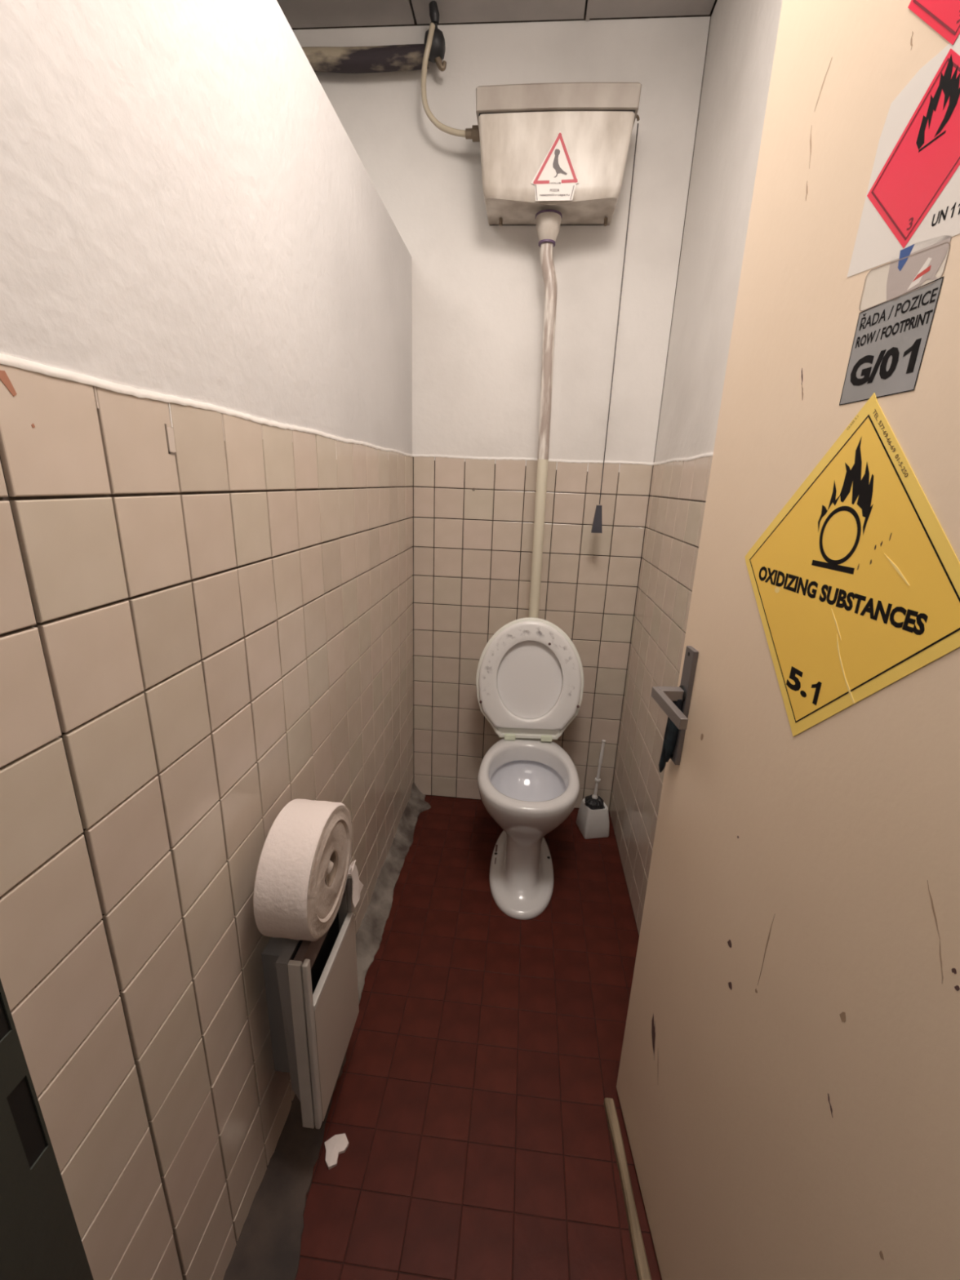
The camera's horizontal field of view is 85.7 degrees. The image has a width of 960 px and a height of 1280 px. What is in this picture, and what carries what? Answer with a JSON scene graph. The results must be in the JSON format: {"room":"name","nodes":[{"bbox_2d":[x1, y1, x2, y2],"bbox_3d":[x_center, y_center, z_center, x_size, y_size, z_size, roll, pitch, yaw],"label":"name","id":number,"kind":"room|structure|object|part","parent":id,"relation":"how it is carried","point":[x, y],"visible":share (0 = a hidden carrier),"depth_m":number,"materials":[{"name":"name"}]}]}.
{"room":"toilet stall","nodes":[
{"label":"toilet stall","id":0,"kind":"room"},
{"bbox_2d":[0,0,431,1279],"bbox_3d":[-0.326,-0.029,1.180,0.244,2.057,1.727,4,17,5],"label":"wall","id":1,"kind":"structure","parent":0,"point":[206,455],"depth_m":0.66,"materials":[{"name":"tile"}]},
{"bbox_2d":[262,875,359,1128],"bbox_3d":[-0.340,0.704,1.040,0.111,0.405,0.231,4,17,5],"label":"dispenser","id":2,"kind":"object","parent":1,"relation":"attached to","point":[312,989],"visible":0.91,"depth_m":0.97,"materials":[{"name":"grey"}]},
{"bbox_2d":[253,799,363,941],"bbox_3d":[-0.305,0.434,0.959,0.097,0.297,0.269,4,17,5],"label":"paper roll","id":3,"kind":"object","parent":2,"relation":"on","point":[304,868],"visible":1,"depth_m":0.85,"materials":[{"name":"beige paper"}]},
{"bbox_3d":[-0.292,0.707,1.036,0.010,0.405,0.231,4,17,5],"label":"frame","id":4,"kind":"part","parent":2,"relation":"part of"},
{"bbox_3d":[-0.288,0.760,1.058,0.002,0.285,0.217,4,17,5],"label":"panel","id":5,"kind":"part","parent":2,"relation":"part of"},
{"bbox_2d":[295,794,662,1279],"bbox_3d":[-0.467,1.132,0.906,1.911,0.056,3.003,4,17,5],"label":"floor","id":6,"kind":"structure","parent":0,"point":[483,1055],"depth_m":1.20,"materials":[{"name":"tile"}]},
{"bbox_2d":[324,1133,348,1169],"bbox_3d":[-0.298,1.054,1.071,0.050,0.011,0.048,-10,21,-34],"label":"paper scrap","id":7,"kind":"object","parent":6,"relation":"on","point":[337,1144],"visible":1,"depth_m":1.07,"materials":[{"name":"beige paper"}]},
{"bbox_2d":[475,617,583,919],"bbox_3d":[0.156,0.405,1.767,0.396,0.875,0.505,4,17,5],"label":"toilet","id":8,"kind":"object","parent":6,"relation":"on","point":[530,676],"visible":1,"depth_m":1.88,"materials":[{"name":"ceramic"}]},
{"bbox_3d":[0.161,0.560,1.796,0.288,0.130,0.367,4,17,5],"label":"bowl interior","id":9,"kind":"part","parent":8,"relation":"part of","materials":[{"name":"white ceramic"}]},
{"bbox_3d":[0.160,0.629,1.833,0.339,0.409,0.502,4,17,5],"label":"bowl","id":10,"kind":"part","parent":8,"relation":"part of","materials":[{"name":"ceramic"}]},
{"bbox_3d":[0.183,0.134,1.891,0.374,0.408,0.060,4,17,5],"label":"seat","id":11,"kind":"part","parent":8,"relation":"part of","materials":[{"name":"white plastic"}]},
{"bbox_3d":[0.184,0.145,1.912,0.396,0.461,0.073,4,17,5],"label":"lid","id":12,"kind":"part","parent":8,"relation":"part of","materials":[{"name":"white plastic"}]},
{"bbox_2d":[576,739,609,839],"bbox_3d":[0.463,0.580,2.041,0.106,0.402,0.106,-1,17,-10],"label":"toilet brush","id":13,"kind":"object","parent":6,"relation":"on","point":[593,816],"visible":1,"depth_m":2.04,"materials":[{"name":"white plastic"}]},
{"bbox_3d":[0.467,0.507,2.023,0.025,0.253,0.015,-3,18,-15],"label":"brush handle","id":14,"kind":"part","parent":13,"relation":"part of","materials":[{"name":"white plastic"}]},
{"bbox_2d":[603,1097,651,1279],"bbox_3d":[0.294,1.126,0.892,0.031,0.020,0.579,2,17,-2],"label":"threshold","id":15,"kind":"object","parent":6,"relation":"on","point":[641,1263],"visible":1,"depth_m":1.01,"materials":[{"name":"brown wood"}]},
{"bbox_2d":[276,0,715,28],"bbox_3d":[-0.404,-1.419,0.108,1.847,0.069,2.972,4,17,5],"label":"ceiling","id":16,"kind":"structure","parent":0,"point":[298,13],"depth_m":1.47,"materials":[{"name":"grey"}]},
{"bbox_3d":[-0.480,-1.692,1.073,0.485,0.012,0.979,4,17,5],"label":"panel","id":17,"kind":"part","parent":16,"relation":"part of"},
{"bbox_3d":[0.010,-1.661,1.034,0.485,0.012,0.979,4,17,5],"label":"panel","id":18,"kind":"part","parent":16,"relation":"part of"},
{"bbox_3d":[0.430,-1.635,1.001,0.343,0.012,0.979,4,17,5],"label":"panel","id":19,"kind":"part","parent":16,"relation":"part of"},
{"bbox_2d":[291,7,713,810],"bbox_3d":[-0.263,-0.598,1.958,1.936,2.714,0.112,4,17,5],"label":"wall","id":20,"kind":"structure","parent":0,"point":[477,286],"depth_m":1.75,"materials":[{"name":"paint"}]},
{"bbox_2d":[301,0,446,73],"bbox_3d":[-0.639,-1.754,1.528,1.092,0.133,0.078,4,17,5],"label":"pipe","id":21,"kind":"object","parent":20,"relation":"attached to","point":[406,57],"visible":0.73,"depth_m":1.50,"materials":[{"name":"black metal"}]},
{"bbox_3d":[-0.128,-1.757,1.451,0.028,0.044,0.028,4,17,5],"label":"valve lever","id":22,"kind":"part","parent":21,"relation":"part of","materials":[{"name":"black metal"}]},
{"bbox_2d":[434,56,446,71],"bbox_3d":[-0.118,-1.682,1.500,0.043,0.049,0.022,4,17,5],"label":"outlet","id":23,"kind":"object","parent":21,"relation":"attached to","point":[442,65],"depth_m":1.50,"materials":[{"name":"beige plastic"}]},
{"bbox_2d":[421,22,472,139],"bbox_3d":[-0.094,-1.606,1.493,0.157,0.259,0.028,4,17,5],"label":"supply hose","id":24,"kind":"object","parent":21,"relation":"attached to","point":[467,133],"visible":0.99,"depth_m":1.51,"materials":[{"name":"beige plastic"}]},
{"bbox_2d":[471,82,641,226],"bbox_3d":[0.211,-1.393,1.512,0.476,0.266,0.192,4,17,5],"label":"toilet cistern","id":25,"kind":"object","parent":20,"relation":"attached to","point":[518,125],"visible":0.99,"depth_m":1.43,"materials":[{"name":"paint"}]},
{"bbox_2d":[528,208,562,617],"bbox_3d":[0.191,-0.415,1.814,0.115,1.799,0.081,4,17,5],"label":"pipe","id":26,"kind":"object","parent":25,"relation":"attached to","point":[548,221],"visible":0.78,"depth_m":1.67,"materials":[{"name":"paint"}]},
{"bbox_2d":[530,131,578,200],"bbox_3d":[0.211,-1.320,1.441,0.134,0.159,0.001,4,17,5],"label":"warning sticker","id":27,"kind":"object","parent":25,"relation":"attached to","point":[556,179],"visible":1,"depth_m":1.45,"materials":[{"name":"white paper"}]},
{"bbox_3d":[0.217,-1.494,1.481,0.444,0.056,0.192,4,17,5],"label":"cistern lid","id":28,"kind":"part","parent":25,"relation":"part of","materials":[{"name":"paint"}]},
{"bbox_2d":[591,123,638,533],"bbox_3d":[0.426,-0.918,1.633,0.036,1.141,0.020,4,17,5],"label":"pull chain","id":29,"kind":"object","parent":25,"relation":"hanging from","point":[597,523],"visible":1,"depth_m":1.68,"materials":[{"name":"grey metal"}]},
{"bbox_3d":[0.407,-0.418,1.786,0.036,0.092,0.020,4,17,5],"label":"pull handle","id":30,"kind":"part","parent":29,"relation":"part of","materials":[{"name":"grey plastic"}]},
{"bbox_2d":[608,0,782,934],"bbox_3d":[0.511,-0.096,0.422,0.095,2.714,2.976,4,17,5],"label":"wall","id":31,"kind":"structure","parent":0,"point":[743,33],"depth_m":1.43,"materials":[{"name":"paint"}]},
{"bbox_3d":[-0.872,0.211,0.334,1.081,2.057,0.118,4,17,5],"label":"wall","id":32,"kind":"structure","parent":0,"visible":0},
{"bbox_2d":[0,978,93,1279],"bbox_3d":[0.044,0.259,0.251,0.767,2.035,0.124,4,17,5],"label":"trim","id":33,"kind":"structure","parent":32,"relation":"attached to","point":[40,1238],"depth_m":0.37,"materials":[{"name":"grey paint"}]},
{"bbox_3d":[-0.324,0.231,0.342,0.016,0.069,0.002,4,17,5],"label":"jamb plate","id":34,"kind":"part","parent":33,"relation":"part of","materials":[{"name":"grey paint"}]},
{"bbox_3d":[-0.329,0.292,0.332,0.016,0.043,0.058,4,17,5],"label":"jamb plate","id":35,"kind":"part","parent":33,"relation":"part of","materials":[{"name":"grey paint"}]},
{"bbox_3d":[-0.332,0.351,0.342,0.016,0.075,0.041,4,17,5],"label":"jamb plate","id":36,"kind":"part","parent":33,"relation":"part of","materials":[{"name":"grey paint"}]},
{"bbox_3d":[-0.328,0.341,0.376,0.016,0.075,0.002,4,17,5],"label":"jamb plate","id":37,"kind":"part","parent":33,"relation":"part of","materials":[{"name":"grey paint"}]},
{"bbox_3d":[-0.348,0.791,0.486,0.016,0.852,0.058,4,17,5],"label":"jamb plate","id":38,"kind":"part","parent":33,"relation":"part of","materials":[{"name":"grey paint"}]},
{"bbox_2d":[616,0,959,1279],"bbox_3d":[0.345,0.183,0.625,0.098,1.970,0.648,2,17,-1],"label":"door","id":39,"kind":"structure","parent":32,"relation":"in","point":[788,1085],"depth_m":0.57,"materials":[{"name":"paint"}]},
{"bbox_3d":[0.313,0.106,0.824,0.051,0.019,0.130,4,17,5],"label":"lever handle","id":40,"kind":"part","parent":39,"relation":"part of","materials":[{"name":"silver metal"}]},
{"bbox_2d":[658,699,682,772],"bbox_3d":[0.328,0.171,0.905,0.025,0.160,0.035,-1,17,-11],"label":"rag","id":41,"kind":"object","parent":39,"relation":"hanging from","point":[671,732],"visible":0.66,"depth_m":0.90,"materials":[{"name":"black fabric"}]},
{"bbox_3d":[0.346,0.113,0.881,0.009,0.208,0.032,2,17,-1],"label":"handle plate","id":42,"kind":"part","parent":39,"relation":"part of","materials":[{"name":"silver metal"}]},
{"bbox_2d":[745,392,959,736],"bbox_3d":[0.363,-0.061,0.536,0.001,0.358,0.352,2,17,-1],"label":"placard","id":43,"kind":"object","parent":39,"relation":"attached to","point":[855,580],"visible":1,"depth_m":0.50,"materials":[{"name":"yellow"}]},
{"bbox_2d":[872,408,907,476],"bbox_3d":[0.368,-0.178,0.464,0.001,0.061,0.060,2,17,-1],"label":"print","id":44,"kind":"object","parent":43,"relation":"attached to","point":[889,460],"depth_m":0.47,"materials":[{"name":"brown"}]},
{"bbox_2d":[839,276,943,405],"bbox_3d":[0.371,-0.267,0.474,0.001,0.084,0.095,2,17,-1],"label":"label","id":45,"kind":"object","parent":39,"relation":"attached to","point":[891,337],"visible":1,"depth_m":0.47,"materials":[{"name":"grey paper"}]},
{"bbox_2d":[847,34,959,277],"bbox_3d":[0.377,-0.408,0.438,0.001,0.156,0.145,2,17,-1],"label":"label","id":46,"kind":"object","parent":39,"relation":"attached to","point":[913,196],"visible":1,"depth_m":0.45,"materials":[{"name":"paper"}]},
{"bbox_2d":[858,235,951,311],"bbox_3d":[0.373,-0.324,0.458,0.001,0.042,0.096,2,17,-1],"label":"sticker","id":47,"kind":"object","parent":39,"relation":"attached to","point":[905,273],"visible":1,"depth_m":0.45,"materials":[{"name":"beige paper"}]},
{"bbox_2d":[907,0,959,44],"bbox_3d":[0.381,-0.542,0.394,0.001,0.137,0.137,2,17,-1],"label":"sticker","id":48,"kind":"object","parent":39,"relation":"attached to","point":[943,16],"visible":1,"depth_m":0.42,"materials":[{"name":"red plastic"}]}
]}

